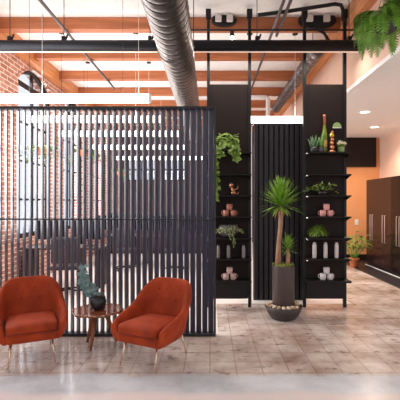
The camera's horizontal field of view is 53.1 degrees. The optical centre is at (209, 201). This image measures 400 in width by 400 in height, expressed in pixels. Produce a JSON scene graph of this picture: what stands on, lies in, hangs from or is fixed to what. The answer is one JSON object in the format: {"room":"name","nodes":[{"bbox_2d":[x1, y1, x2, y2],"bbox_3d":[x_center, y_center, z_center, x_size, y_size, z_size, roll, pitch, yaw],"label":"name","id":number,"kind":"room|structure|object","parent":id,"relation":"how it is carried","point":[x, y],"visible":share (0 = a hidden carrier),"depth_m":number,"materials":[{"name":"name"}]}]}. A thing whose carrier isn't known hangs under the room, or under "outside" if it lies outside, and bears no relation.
{"room":"lobby","nodes":[
{"label":"lobby","id":0,"kind":"room"},
{"bbox_2d":[0,53,117,284],"bbox_3d":[-3.720,-0.685,9.950,0.300,4.570,12.100,0,0,0],"label":"wall","id":1,"kind":"structure","parent":0,"point":[11,64],"depth_m":7.38,"materials":[{"name":"red brick"}]},
{"bbox_2d":[18,70,48,237],"bbox_3d":[-3.680,-0.990,8.250,0.087,3.380,1.640,0,0,0],"label":"window","id":2,"kind":"structure","parent":1,"relation":"in","point":[22,85],"depth_m":8.34,"materials":[{"name":"black metal"}]},
{"bbox_2d":[16,69,51,93],"bbox_3d":[-3.567,-2.499,8.250,0.025,0.351,1.782,0,0,0],"label":"trim","id":3,"kind":"structure","parent":1,"relation":"attached to","point":[24,70],"depth_m":7.99,"materials":[{"name":"red brick"}]},
{"bbox_2d":[0,31,117,130],"bbox_3d":[-3.490,-2.835,9.950,0.160,0.270,12.100,0,0,0],"label":"wooden beam","id":4,"kind":"structure","parent":1,"relation":"attached to","point":[45,68],"depth_m":8.47,"materials":[{"name":"brown wood"}]},
{"bbox_2d":[64,103,80,228],"bbox_3d":[-3.680,-0.990,10.525,0.087,3.380,1.590,0,0,0],"label":"window","id":5,"kind":"structure","parent":1,"relation":"in","point":[70,104],"depth_m":10.50,"materials":[{"name":"black metal"}]},
{"bbox_2d":[0,0,351,125],"bbox_3d":[-0.820,-3.020,7.650,6.100,0.100,17.300,0,0,0],"label":"ceiling","id":6,"kind":"structure","parent":0,"point":[8,8],"depth_m":6.40,"materials":[{"name":"white paint"}]},
{"bbox_2d":[20,145,64,165],"bbox_3d":[-2.640,-1.772,6.338,0.676,2.397,0.601,0,0,14],"label":"hanging planter","id":7,"kind":"object","parent":6,"relation":"hanging from","point":[33,146],"visible":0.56,"depth_m":6.24,"materials":[{"name":"ceramic"}]},
{"bbox_2d":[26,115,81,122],"bbox_3d":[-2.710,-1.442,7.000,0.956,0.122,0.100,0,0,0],"label":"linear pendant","id":8,"kind":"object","parent":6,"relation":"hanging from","point":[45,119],"depth_m":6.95,"materials":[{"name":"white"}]},
{"bbox_2d":[27,116,159,122],"bbox_3d":[-2.000,-1.449,7.000,2.400,0.110,0.090,0,0,0],"label":"diffuser","id":9,"kind":"object","parent":8,"relation":"attached to","point":[33,117],"depth_m":6.95,"materials":[{"name":"white plastic"}]},
{"bbox_2d":[61,53,61,93],"bbox_3d":[-2.580,-2.233,7.000,0.005,0.695,0.100,0,0,0],"label":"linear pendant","id":10,"kind":"object","parent":6,"relation":"hanging from","point":[61,53],"depth_m":7.00,"materials":[{"name":"white"}]},
{"bbox_2d":[0,0,150,103],"bbox_3d":[-2.095,-2.179,5.600,2.534,1.581,0.100,0,0,0],"label":"linear pendant","id":11,"kind":"object","parent":6,"relation":"hanging from","point":[4,98],"visible":1,"depth_m":5.56,"materials":[{"name":"white metal"}]},
{"bbox_2d":[0,94,148,102],"bbox_3d":[-2.095,-1.449,5.600,2.510,0.110,0.090,0,0,0],"label":"diffuser","id":12,"kind":"object","parent":11,"relation":"attached to","point":[4,98],"depth_m":5.56,"materials":[{"name":"white plastic"}]},
{"bbox_2d":[68,148,99,163],"bbox_3d":[-2.441,-1.844,7.869,0.697,2.252,0.521,0,0,12],"label":"hanging planter","id":13,"kind":"object","parent":6,"relation":"hanging from","point":[87,148],"visible":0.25,"depth_m":7.73,"materials":[{"name":"ceramic"}]},
{"bbox_2d":[58,61,177,136],"bbox_3d":[-1.900,-2.179,8.500,2.624,1.581,0.100,0,0,0],"label":"linear pendant","id":14,"kind":"object","parent":6,"relation":"hanging from","point":[86,62],"visible":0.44,"depth_m":8.46,"materials":[{"name":"white"}]},
{"bbox_2d":[62,131,177,136],"bbox_3d":[-1.900,-1.449,8.500,2.600,0.110,0.090,0,0,0],"label":"diffuser","id":15,"kind":"object","parent":14,"relation":"attached to","point":[63,132],"depth_m":8.45,"materials":[{"name":"white"}]},
{"bbox_2d":[93,145,183,149],"bbox_3d":[-1.900,-2.179,10.600,2.624,1.581,0.100,0,0,0],"label":"linear pendant","id":16,"kind":"object","parent":6,"relation":"hanging from","point":[93,145],"visible":0.02,"depth_m":10.56,"materials":[{"name":"white"}]},
{"bbox_2d":[117,156,201,159],"bbox_3d":[-1.600,-2.179,13.200,3.224,1.581,0.100,0,0,0],"label":"linear pendant","id":17,"kind":"object","parent":6,"relation":"hanging from","point":[117,156],"visible":0.02,"depth_m":13.16,"materials":[{"name":"white"}]},
{"bbox_2d":[141,0,201,142],"bbox_3d":[-0.428,-2.332,6.196,0.462,1.277,10.792,0,0,0],"label":"spiral duct","id":18,"kind":"object","parent":6,"relation":"hanging from","point":[169,20],"visible":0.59,"depth_m":4.50,"materials":[{"name":"metal"}]},
{"bbox_2d":[0,34,358,52],"bbox_3d":[-0.657,-2.570,5.800,5.685,0.800,0.176,0,0,0],"label":"ceiling beam","id":19,"kind":"structure","parent":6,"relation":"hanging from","point":[9,45],"depth_m":5.74,"materials":[{"name":"black metal"}]},
{"bbox_2d":[247,33,302,122],"bbox_3d":[1.120,-2.179,7.050,1.224,1.581,0.100,0,0,0],"label":"linear pendant","id":20,"kind":"object","parent":6,"relation":"hanging from","point":[254,119],"visible":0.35,"depth_m":7.01,"materials":[{"name":"white"}]},
{"bbox_2d":[251,116,302,122],"bbox_3d":[1.120,-1.449,7.050,1.200,0.110,0.090,0,0,0],"label":"diffuser","id":21,"kind":"object","parent":20,"relation":"attached to","point":[254,119],"depth_m":7.01,"materials":[{"name":"white"}]},
{"bbox_2d":[272,33,322,112],"bbox_3d":[1.800,-2.699,8.680,0.246,0.543,4.460,0,0,0],"label":"duct","id":22,"kind":"object","parent":6,"relation":"hanging from","point":[312,59],"visible":0.89,"depth_m":8.18,"materials":[{"name":"metal"}]},
{"bbox_2d":[258,2,344,20],"bbox_3d":[1.349,-2.816,5.900,1.290,0.265,0.056,0,0,0],"label":"pipe","id":23,"kind":"object","parent":6,"relation":"attached to","point":[331,4],"visible":1,"depth_m":5.88,"materials":[{"name":"black metal"}]},
{"bbox_2d":[353,0,399,59],"bbox_3d":[1.849,-2.261,4.200,0.670,1.417,0.673,0,0,0],"label":"hanging fern","id":24,"kind":"object","parent":6,"relation":"hanging from","point":[371,27],"visible":1,"depth_m":4.13,"materials":[{"name":"green plant"}]},
{"bbox_2d":[123,131,252,241],"bbox_3d":[-0.670,-0.685,16.150,5.800,4.570,0.300,0,0,0],"label":"wall","id":25,"kind":"structure","parent":0,"point":[183,131],"depth_m":16.00,"materials":[{"name":"paint"}]},
{"bbox_2d":[129,160,153,180],"bbox_3d":[-2.750,-1.300,16.130,1.100,0.920,0.060,0,0,0],"label":"window","id":26,"kind":"structure","parent":25,"relation":"in","point":[141,160],"depth_m":16.10,"materials":[{"name":"black glass"}]},
{"bbox_2d":[0,242,399,399],"bbox_3d":[0.550,1.600,6.850,8.900,0.001,18.700,0,0,0],"label":"floor","id":27,"kind":"structure","parent":0,"point":[331,350],"depth_m":4.14,"materials":[{"name":"tile"}]},
{"bbox_2d":[0,275,67,369],"bbox_3d":[-1.869,1.216,4.179,0.695,0.772,0.714,0,0,-26],"label":"velvet armchair","id":28,"kind":"object","parent":27,"relation":"on","point":[32,308],"visible":1,"depth_m":4.22,"materials":[{"name":"orange fabric"}]},
{"bbox_2d":[5,311,56,335],"bbox_3d":[-1.837,1.223,4.113,0.472,0.123,0.543,0,0,-26],"label":"seat cushion","id":29,"kind":"object","parent":28,"relation":"on","point":[17,323],"depth_m":3.95,"materials":[{"name":"orange fabric"}]},
{"bbox_2d":[20,244,105,288],"bbox_3d":[-2.750,1.225,7.700,1.500,0.750,0.700,0,0,0],"label":"office desk","id":30,"kind":"object","parent":27,"relation":"on","point":[39,245],"visible":0.21,"depth_m":7.53,"materials":[{"name":"brown wood"}]},
{"bbox_2d":[38,220,64,246],"bbox_3d":[-3.050,0.600,7.750,0.620,0.500,0.220,0,0,0],"label":"computer monitor","id":31,"kind":"object","parent":30,"relation":"on","point":[39,221],"visible":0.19,"depth_m":7.72,"materials":[{"name":"black metal"}]},
{"bbox_2d":[74,220,99,245],"bbox_3d":[-2.350,0.600,7.750,0.620,0.500,0.220,0,0,0],"label":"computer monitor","id":32,"kind":"object","parent":30,"relation":"on","point":[74,220],"visible":0.11,"depth_m":7.72,"materials":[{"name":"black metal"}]},
{"bbox_2d":[50,237,81,291],"bbox_3d":[-2.523,1.100,6.996,0.527,1.000,0.574,0,0,-9],"label":"office chair","id":33,"kind":"object","parent":27,"relation":"on","point":[63,238],"visible":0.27,"depth_m":6.75,"materials":[{"name":"grey fabric"}]},
{"bbox_2d":[72,303,123,350],"bbox_3d":[-1.252,1.400,4.463,0.583,0.410,0.554,0,0,0],"label":"side table","id":34,"kind":"object","parent":27,"relation":"on","point":[85,311],"visible":0.88,"depth_m":4.37,"materials":[{"name":"brown wood"}]},
{"bbox_2d":[76,264,105,310],"bbox_3d":[-1.315,0.940,4.431,0.324,0.510,0.184,0,0,-14],"label":"potted plant","id":35,"kind":"object","parent":34,"relation":"on","point":[97,300],"visible":1,"depth_m":4.40,"materials":[{"name":"teal plant"}]},
{"bbox_2d":[0,106,215,335],"bbox_3d":[-1.380,0.230,4.800,2.900,2.740,0.090,0,0,0],"label":"partition","id":36,"kind":"object","parent":27,"relation":"on","point":[211,218],"depth_m":4.79,"materials":[{"name":"black metal"}]},
{"bbox_2d":[80,234,135,264],"bbox_3d":[-2.650,1.225,10.400,1.600,0.750,0.700,0,0,0],"label":"office desk","id":37,"kind":"object","parent":27,"relation":"on","point":[111,234],"visible":0.1,"depth_m":10.39,"materials":[{"name":"brown wood"}]},
{"bbox_2d":[99,215,117,234],"bbox_3d":[-2.700,0.600,10.450,0.620,0.500,0.220,0,0,0],"label":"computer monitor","id":38,"kind":"object","parent":37,"relation":"on","point":[99,215],"visible":0.06,"depth_m":10.42,"materials":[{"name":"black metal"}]},
{"bbox_2d":[117,228,135,271],"bbox_3d":[-1.972,1.100,9.408,0.527,1.000,0.574,0,0,20],"label":"office chair","id":39,"kind":"object","parent":27,"relation":"on","point":[117,228],"visible":0.23,"depth_m":9.17,"materials":[{"name":"grey fabric"}]},
{"bbox_2d":[111,277,191,373],"bbox_3d":[-0.555,1.216,4.089,0.695,0.772,0.714,0,0,28],"label":"velvet armchair","id":40,"kind":"object","parent":27,"relation":"on","point":[157,317],"visible":1,"depth_m":4.06,"materials":[{"name":"orange fabric"}]},
{"bbox_2d":[118,313,175,338],"bbox_3d":[-0.590,1.223,4.024,0.472,0.123,0.543,0,0,28],"label":"seat cushion","id":41,"kind":"object","parent":40,"relation":"on","point":[141,325],"depth_m":3.86,"materials":[{"name":"orange fabric"}]},
{"bbox_2d":[111,213,201,253],"bbox_3d":[-1.300,0.975,12.580,3.800,1.250,0.480,0,0,0],"label":"sideboard","id":42,"kind":"object","parent":27,"relation":"on","point":[111,213],"visible":0.02,"depth_m":12.36,"materials":[{"name":"brown wood"}]},
{"bbox_2d":[141,234,201,263],"bbox_3d":[-0.900,1.225,10.200,1.600,0.750,0.700,0,0,0],"label":"office desk","id":43,"kind":"object","parent":27,"relation":"on","point":[147,234],"visible":0.02,"depth_m":10.34,"materials":[{"name":"brown wood"}]},
{"bbox_2d":[135,215,153,234],"bbox_3d":[-1.750,0.600,10.450,0.620,0.500,0.220,0,0,0],"label":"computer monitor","id":44,"kind":"object","parent":43,"relation":"on","point":[135,215],"visible":0.06,"depth_m":10.42,"materials":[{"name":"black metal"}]},
{"bbox_2d":[153,216,171,234],"bbox_3d":[-1.200,0.600,10.250,0.620,0.500,0.220,0,0,0],"label":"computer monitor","id":45,"kind":"object","parent":43,"relation":"on","point":[153,216],"visible":0.05,"depth_m":10.22,"materials":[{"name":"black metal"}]},
{"bbox_2d":[165,228,183,268],"bbox_3d":[-0.823,1.100,9.294,0.527,1.000,0.574,0,0,-15],"label":"office chair","id":46,"kind":"object","parent":27,"relation":"on","point":[177,228],"visible":0.12,"depth_m":9.05,"materials":[{"name":"grey fabric"}]},
{"bbox_2d":[206,9,251,306],"bbox_3d":[0.289,-0.665,5.997,0.707,4.530,0.285,0,0,0],"label":"shelving unit","id":47,"kind":"object","parent":27,"relation":"on","point":[232,102],"visible":0.76,"depth_m":6.09,"materials":[{"name":"black metal"}]},
{"bbox_2d":[217,245,219,257],"bbox_3d":[0.126,0.742,5.980,0.048,0.190,0.047,0,0,0],"label":"vase","id":48,"kind":"object","parent":47,"relation":"on","point":[218,246],"visible":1,"depth_m":5.96,"materials":[{"name":"ceramic"}]},
{"bbox_2d":[222,273,228,279],"bbox_3d":[0.229,1.114,5.980,0.111,0.092,0.090,0,0,-2],"label":"cup","id":49,"kind":"object","parent":47,"relation":"on","point":[225,275],"visible":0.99,"depth_m":5.94,"materials":[{"name":"ceramic"}]},
{"bbox_2d":[222,210,228,215],"bbox_3d":[0.229,0.167,5.980,0.111,0.092,0.090,0,0,-2],"label":"cup","id":50,"kind":"object","parent":47,"relation":"on","point":[225,212],"visible":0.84,"depth_m":5.94,"materials":[{"name":"ceramic"}]},
{"bbox_2d":[227,245,229,257],"bbox_3d":[0.277,0.742,5.980,0.052,0.190,0.051,0,0,0],"label":"vase","id":51,"kind":"object","parent":47,"relation":"on","point":[228,246],"visible":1,"depth_m":5.96,"materials":[{"name":"ceramic"}]},
{"bbox_2d":[216,133,241,201],"bbox_3d":[0.208,-0.524,5.933,0.504,1.036,0.648,0,0,0],"label":"trailing plant","id":52,"kind":"object","parent":47,"relation":"on","point":[223,144],"visible":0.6,"depth_m":5.71,"materials":[{"name":"green plant"}]},
{"bbox_2d":[216,226,243,247],"bbox_3d":[0.272,0.501,5.926,0.477,0.325,0.430,0,0,0],"label":"potted plant","id":53,"kind":"object","parent":47,"relation":"on","point":[225,231],"visible":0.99,"depth_m":5.85,"materials":[{"name":"plant"}]},
{"bbox_2d":[229,183,238,194],"bbox_3d":[0.360,-0.198,5.980,0.143,0.194,0.058,0,0,0],"label":"figurine","id":54,"kind":"object","parent":47,"relation":"on","point":[233,192],"visible":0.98,"depth_m":5.97,"materials":[{"name":"orange metal"}]},
{"bbox_2d":[230,273,237,279],"bbox_3d":[0.354,1.114,5.978,0.111,0.092,0.090,0,0,10],"label":"cup","id":55,"kind":"object","parent":47,"relation":"on","point":[233,275],"visible":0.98,"depth_m":5.94,"materials":[{"name":"ceramic"}]},
{"bbox_2d":[226,267,232,273],"bbox_3d":[0.302,1.022,5.983,0.111,0.092,0.090,0,0,-18],"label":"cup","id":56,"kind":"object","parent":55,"relation":"on","point":[229,270],"visible":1,"depth_m":5.95,"materials":[{"name":"ceramic"}]},
{"bbox_2d":[230,210,237,215],"bbox_3d":[0.354,0.167,5.978,0.111,0.092,0.090,0,0,10],"label":"cup","id":57,"kind":"object","parent":47,"relation":"on","point":[232,212],"visible":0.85,"depth_m":5.94,"materials":[{"name":"ceramic"}]},
{"bbox_2d":[226,204,232,209],"bbox_3d":[0.302,0.075,5.983,0.111,0.092,0.090,0,0,-18],"label":"cup","id":58,"kind":"object","parent":57,"relation":"on","point":[229,206],"visible":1,"depth_m":5.95,"materials":[{"name":"ceramic"}]},
{"bbox_2d":[242,245,244,257],"bbox_3d":[0.501,0.742,5.980,0.052,0.190,0.051,0,0,0],"label":"vase","id":59,"kind":"object","parent":47,"relation":"on","point":[243,246],"visible":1,"depth_m":5.96,"materials":[{"name":"ceramic"}]},
{"bbox_2d":[253,123,302,299],"bbox_3d":[1.126,0.160,6.559,0.828,2.880,0.082,0,0,0],"label":"slatted panel","id":60,"kind":"object","parent":27,"relation":"on","point":[277,147],"visible":0.74,"depth_m":6.52,"materials":[{"name":"black wood"}]},
{"bbox_2d":[265,304,302,320],"bbox_3d":[1.011,1.508,5.500,0.516,0.184,0.516,0,0,0],"label":"stone bowl","id":61,"kind":"object","parent":27,"relation":"on","point":[277,314],"visible":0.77,"depth_m":5.31,"materials":[{"name":"stone"}]},
{"bbox_2d":[259,176,304,307],"bbox_3d":[0.990,0.598,5.496,0.724,1.945,0.723,0,0,0],"label":"yucca","id":62,"kind":"object","parent":61,"relation":"in","point":[283,274],"visible":0.99,"depth_m":5.40,"materials":[{"name":"dark brown ceramic"},{"name":"pale brown bark"},{"name":"green leaf"}]},
{"bbox_2d":[301,9,351,306],"bbox_3d":[1.746,-0.665,5.997,0.692,4.530,0.285,0,0,0],"label":"shelving unit","id":63,"kind":"object","parent":27,"relation":"on","point":[330,100],"visible":0.99,"depth_m":6.09,"materials":[{"name":"black metal"}]},
{"bbox_2d":[308,135,318,151],"bbox_3d":[1.576,-0.869,5.980,0.156,0.270,0.167,0,0,-32],"label":"potted cactus","id":64,"kind":"object","parent":63,"relation":"on","point":[314,147],"visible":0.93,"depth_m":5.94,"materials":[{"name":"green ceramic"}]},
{"bbox_2d":[310,147,318,151],"bbox_3d":[1.562,-0.776,5.980,0.128,0.085,0.128,0,0,0],"label":"pot","id":65,"kind":"object","parent":64,"relation":"on","point":[312,149],"depth_m":5.93,"materials":[{"name":"black ceramic"}]},
{"bbox_2d":[312,242,316,257],"bbox_3d":[1.562,0.720,5.980,0.060,0.235,0.059,0,0,0],"label":"vase","id":66,"kind":"object","parent":63,"relation":"on","point":[314,246],"visible":1,"depth_m":5.96,"materials":[{"name":"ceramic"}]},
{"bbox_2d":[308,223,329,237],"bbox_3d":[1.613,0.422,5.915,0.358,0.212,0.290,0,0,0],"label":"grassy plant","id":67,"kind":"object","parent":63,"relation":"on","point":[319,231],"visible":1,"depth_m":5.89,"materials":[{"name":"green plant"}]},
{"bbox_2d":[303,181,338,194],"bbox_3d":[1.659,-0.204,5.921,0.539,0.209,0.292,0,0,0],"label":"leafy plant","id":68,"kind":"object","parent":63,"relation":"on","point":[319,184],"visible":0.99,"depth_m":5.92,"materials":[{"name":"green plant"}]},
{"bbox_2d":[318,130,325,151],"bbox_3d":[1.666,-0.905,5.960,0.116,0.341,0.087,0,0,0],"label":"cactus","id":69,"kind":"object","parent":63,"relation":"on","point":[321,141],"visible":0.91,"depth_m":5.94,"materials":[{"name":"green plant"}]},
{"bbox_2d":[318,273,325,279],"bbox_3d":[1.679,1.114,5.980,0.111,0.092,0.090,0,0,-2],"label":"cup","id":70,"kind":"object","parent":63,"relation":"on","point":[322,275],"visible":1,"depth_m":5.95,"materials":[{"name":"white ceramic"}]},
{"bbox_2d":[318,210,325,215],"bbox_3d":[1.679,0.167,5.980,0.111,0.092,0.090,0,0,-2],"label":"cup","id":71,"kind":"object","parent":63,"relation":"on","point":[322,212],"visible":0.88,"depth_m":5.94,"materials":[{"name":"pink ceramic"}]},
{"bbox_2d":[322,115,326,151],"bbox_3d":[1.734,-1.026,6.060,0.086,0.585,0.086,0,0,0],"label":"bottle","id":72,"kind":"object","parent":63,"relation":"on","point":[324,116],"visible":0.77,"depth_m":6.03,"materials":[{"name":"green glass"}]},
{"bbox_2d":[323,242,327,257],"bbox_3d":[1.727,0.720,5.980,0.060,0.235,0.059,0,0,0],"label":"vase","id":73,"kind":"object","parent":63,"relation":"on","point":[325,246],"visible":1,"depth_m":5.96,"materials":[{"name":"ceramic"}]},
{"bbox_2d":[327,273,333,279],"bbox_3d":[1.804,1.114,5.978,0.111,0.092,0.090,0,0,10],"label":"cup","id":74,"kind":"object","parent":63,"relation":"on","point":[330,276],"visible":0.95,"depth_m":5.95,"materials":[{"name":"white ceramic"}]},
{"bbox_2d":[323,267,329,273],"bbox_3d":[1.752,1.022,5.983,0.111,0.092,0.090,0,0,-18],"label":"cup","id":75,"kind":"object","parent":74,"relation":"on","point":[326,270],"visible":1,"depth_m":5.95,"materials":[{"name":"white ceramic"}]},
{"bbox_2d":[327,210,333,215],"bbox_3d":[1.804,0.167,5.978,0.111,0.092,0.090,0,0,10],"label":"cup","id":76,"kind":"object","parent":63,"relation":"on","point":[329,212],"visible":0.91,"depth_m":5.94,"materials":[{"name":"pink ceramic"}]},
{"bbox_2d":[323,204,329,209],"bbox_3d":[1.752,0.075,5.983,0.111,0.092,0.090,0,0,-18],"label":"cup","id":77,"kind":"object","parent":76,"relation":"on","point":[325,206],"visible":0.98,"depth_m":5.94,"materials":[{"name":"pink ceramic"}]},
{"bbox_2d":[329,131,335,151],"bbox_3d":[1.809,-0.895,5.930,0.108,0.323,0.108,0,0,0],"label":"ornament","id":78,"kind":"object","parent":63,"relation":"on","point":[331,135],"visible":0.96,"depth_m":5.91,"materials":[{"name":"gold metal"}]},
{"bbox_2d":[334,242,338,257],"bbox_3d":[1.891,0.720,5.980,0.060,0.235,0.059,0,0,0],"label":"vase","id":79,"kind":"object","parent":63,"relation":"on","point":[336,246],"visible":1,"depth_m":5.96,"materials":[{"name":"ceramic"}]},
{"bbox_2d":[332,122,341,127],"bbox_3d":[1.927,-1.162,6.066,0.135,0.092,0.041,0,0,0],"label":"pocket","id":80,"kind":"object","parent":63,"relation":"attached to","point":[335,125],"visible":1,"depth_m":6.06,"materials":[{"name":"green ceramic"}]},
{"bbox_2d":[336,140,346,151],"bbox_3d":[1.959,-0.826,5.979,0.181,0.184,0.179,0,0,0],"label":"flower pot","id":81,"kind":"object","parent":63,"relation":"on","point":[340,147],"visible":0.95,"depth_m":5.94,"materials":[{"name":"green ceramic"}]},
{"bbox_2d":[347,231,371,267],"bbox_3d":[3.473,1.151,9.800,0.954,0.897,1.119,0,0,0],"label":"potted plant","id":82,"kind":"object","parent":27,"relation":"on","point":[354,262],"visible":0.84,"depth_m":9.76,"materials":[{"name":"plant"}]},
{"bbox_2d":[366,179,379,268],"bbox_3d":[4.332,0.520,9.880,0.725,2.160,0.700,0,0,0],"label":"tall cabinet","id":83,"kind":"object","parent":27,"relation":"on","point":[371,185],"visible":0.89,"depth_m":9.85,"materials":[{"name":"brown paint"}]},
{"bbox_2d":[365,264,399,277],"bbox_3d":[3.987,1.593,9.190,0.025,0.014,2.120,0,0,0],"label":"trim","id":84,"kind":"structure","parent":27,"relation":"on","point":[365,264],"depth_m":9.26,"materials":[{"name":"white plastic"}]},
{"bbox_2d":[378,177,392,273],"bbox_3d":[4.332,0.520,9.180,0.725,2.160,0.700,0,0,0],"label":"tall cabinet","id":85,"kind":"object","parent":27,"relation":"on","point":[384,184],"visible":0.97,"depth_m":9.17,"materials":[{"name":"brown paint"}]},
{"bbox_2d":[391,176,399,276],"bbox_3d":[4.332,0.520,8.480,0.725,2.160,0.700,0,0,0],"label":"tall cabinet","id":86,"kind":"object","parent":27,"relation":"on","point":[395,180],"visible":1,"depth_m":8.63,"materials":[{"name":"black paint"}]},
{"bbox_2d":[251,95,269,115],"bbox_3d":[1.166,-0.480,9.600,0.556,4.160,0.110,0,0,0],"label":"duct pipe","id":87,"kind":"object","parent":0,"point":[253,97],"visible":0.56,"depth_m":9.55,"materials":[{"name":"metal"}]},
{"bbox_2d":[272,265,294,307],"bbox_3d":[1.011,1.220,5.500,0.304,0.700,0.304,0,0,0],"label":"pot","id":88,"kind":"object","parent":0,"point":[283,276],"depth_m":5.37,"materials":[{"name":"grey concrete"}]},
{"bbox_2d":[282,0,399,115],"bbox_3d":[2.290,-0.685,7.500,0.120,4.570,17.000,0,0,0],"label":"wall","id":89,"kind":"structure","parent":0,"point":[331,72],"depth_m":6.49,"materials":[{"name":"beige paint"}]},
{"bbox_2d":[38,0,115,89],"bbox_3d":[-2.310,-2.745,6.450,0.048,0.046,6.500,0,0,0],"label":"conduit pipe","id":90,"kind":"object","parent":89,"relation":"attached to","point":[44,5],"visible":1,"depth_m":6.43,"materials":[{"name":"metal"}]},
{"bbox_2d":[34,53,302,60],"bbox_3d":[-0.660,-2.873,7.810,5.500,0.193,0.160,0,0,0],"label":"ceiling beam","id":91,"kind":"structure","parent":89,"relation":"attached to","point":[37,56],"depth_m":7.73,"materials":[{"name":"brown wood"}]},
{"bbox_2d":[0,17,339,32],"bbox_3d":[-0.660,-2.873,6.500,5.500,0.193,0.160,0,0,0],"label":"ceiling beam","id":92,"kind":"structure","parent":89,"relation":"attached to","point":[7,24],"depth_m":6.42,"materials":[{"name":"brown wood"}]},
{"bbox_2d":[59,71,294,80],"bbox_3d":[-0.660,-2.873,9.120,5.500,0.193,0.160,0,0,0],"label":"ceiling beam","id":93,"kind":"structure","parent":89,"relation":"attached to","point":[66,75],"depth_m":9.04,"materials":[{"name":"brown wood"}]},
{"bbox_2d":[78,87,283,95],"bbox_3d":[-0.660,-2.873,10.430,5.500,0.193,0.160,0,0,0],"label":"ceiling beam","id":94,"kind":"structure","parent":89,"relation":"attached to","point":[154,91],"depth_m":10.35,"materials":[{"name":"brown wood"}]},
{"bbox_2d":[93,100,275,107],"bbox_3d":[-0.660,-2.873,11.740,5.500,0.193,0.160,0,0,0],"label":"ceiling beam","id":95,"kind":"structure","parent":89,"relation":"attached to","point":[254,103],"depth_m":11.66,"materials":[{"name":"wood"}]},
{"bbox_2d":[117,119,253,124],"bbox_3d":[-0.660,-2.873,14.360,5.500,0.193,0.160,0,0,0],"label":"ceiling beam","id":96,"kind":"structure","parent":89,"relation":"attached to","point":[165,119],"depth_m":14.28,"materials":[{"name":"wood"}]},
{"bbox_2d":[123,126,252,130],"bbox_3d":[-0.660,-2.873,15.670,5.500,0.193,0.160,0,0,0],"label":"ceiling beam","id":97,"kind":"structure","parent":89,"relation":"attached to","point":[123,126],"depth_m":15.59,"materials":[{"name":"wood"}]},
{"bbox_2d":[105,110,273,116],"bbox_3d":[-0.660,-2.873,13.050,5.500,0.193,0.160,0,0,0],"label":"ceiling beam","id":98,"kind":"structure","parent":89,"relation":"attached to","point":[253,112],"depth_m":12.97,"materials":[{"name":"wood"}]},
{"bbox_2d":[211,14,236,26],"bbox_3d":[0.224,-2.904,6.354,0.400,0.200,0.129,0,0,0],"label":"emergency light","id":99,"kind":"object","parent":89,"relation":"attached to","point":[219,20],"visible":0.98,"depth_m":6.36,"materials":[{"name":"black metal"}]},
{"bbox_2d":[251,0,285,90],"bbox_3d":[1.005,-2.745,6.900,0.048,0.046,7.400,0,0,0],"label":"conduit pipe","id":100,"kind":"object","parent":89,"relation":"attached to","point":[283,1],"visible":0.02,"depth_m":6.48,"materials":[{"name":"metal"}]},
{"bbox_2d":[191,29,352,30],"bbox_3d":[0.850,-2.580,6.000,2.700,0.027,0.028,0,0,0],"label":"pipe","id":101,"kind":"object","parent":89,"relation":"attached to","point":[191,29],"visible":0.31,"depth_m":5.99,"materials":[{"name":"black metal"}]},
{"bbox_2d":[230,30,233,39],"bbox_3d":[0.328,-2.494,5.958,0.068,0.163,0.081,0,0,0],"label":"spotlight","id":102,"kind":"object","parent":101,"relation":"attached to","point":[231,31],"visible":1,"depth_m":5.93,"materials":[{"name":"black metal"}]},
{"bbox_2d":[317,29,329,39],"bbox_3d":[1.701,-2.493,5.980,0.192,0.194,0.044,0,0,0],"label":"pipe","id":103,"kind":"object","parent":101,"relation":"attached to","point":[319,30],"visible":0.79,"depth_m":5.96,"materials":[{"name":"black metal"}]},
{"bbox_2d":[275,0,292,36],"bbox_3d":[1.100,-2.745,4.900,0.048,0.046,3.400,0,0,0],"label":"conduit pipe","id":104,"kind":"object","parent":89,"relation":"attached to","point":[290,1],"visible":1,"depth_m":5.88,"materials":[{"name":"metal"}]},
{"bbox_2d":[298,14,335,28],"bbox_3d":[1.712,-2.904,6.354,0.600,0.300,0.129,0,0,0],"label":"emergency light","id":105,"kind":"object","parent":89,"relation":"attached to","point":[325,21],"visible":0.73,"depth_m":6.36,"materials":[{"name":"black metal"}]},
{"bbox_2d":[274,0,376,115],"bbox_3d":[2.160,-2.825,7.550,0.140,0.290,16.900,0,0,0],"label":"trim","id":106,"kind":"structure","parent":89,"relation":"attached to","point":[355,7],"depth_m":6.66,"materials":[{"name":"brown wood"}]},
{"bbox_2d":[349,257,359,267],"bbox_3d":[3.550,1.488,9.850,0.260,0.225,0.260,0,0,0],"label":"pot","id":107,"kind":"object","parent":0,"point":[354,263],"depth_m":9.76,"materials":[{"name":"ceramic"}]},
{"bbox_2d":[347,138,378,253],"bbox_3d":[3.515,-0.090,11.160,2.570,3.380,0.120,0,0,0],"label":"wall","id":108,"kind":"structure","parent":0,"point":[356,183],"depth_m":11.10,"materials":[{"name":"orange paint"}]},
{"bbox_2d":[347,254,365,259],"bbox_3d":[3.525,1.525,11.088,2.350,0.150,0.025,0,0,0],"label":"baseboard","id":109,"kind":"structure","parent":108,"relation":"attached to","point":[361,256],"depth_m":11.08,"materials":[{"name":"black wood"}]},
{"bbox_2d":[347,138,375,166],"bbox_3d":[3.595,-1.375,11.070,1.990,0.810,0.060,0,0,0],"label":"wall panel","id":110,"kind":"object","parent":108,"relation":"attached to","point":[363,150],"visible":0.36,"depth_m":11.04,"materials":[{"name":"wood"}]},
{"bbox_2d":[347,46,399,137],"bbox_3d":[3.515,-1.810,5.050,2.570,0.060,12.100,0,0,0],"label":"ceiling","id":111,"kind":"structure","parent":0,"point":[377,91],"depth_m":7.08,"materials":[{"name":"white paint"}]},
{"bbox_2d":[374,13,396,34],"bbox_3d":[1.848,-1.854,4.200,0.260,0.150,0.260,0,0,0],"label":"pot","id":112,"kind":"object","parent":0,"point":[391,29],"depth_m":4.13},
{"bbox_2d":[379,130,399,177],"bbox_3d":[4.750,-0.090,8.050,0.100,3.380,6.100,0,0,0],"label":"wall","id":113,"kind":"structure","parent":0,"point":[389,145],"depth_m":10.47,"materials":[{"name":"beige paint"}]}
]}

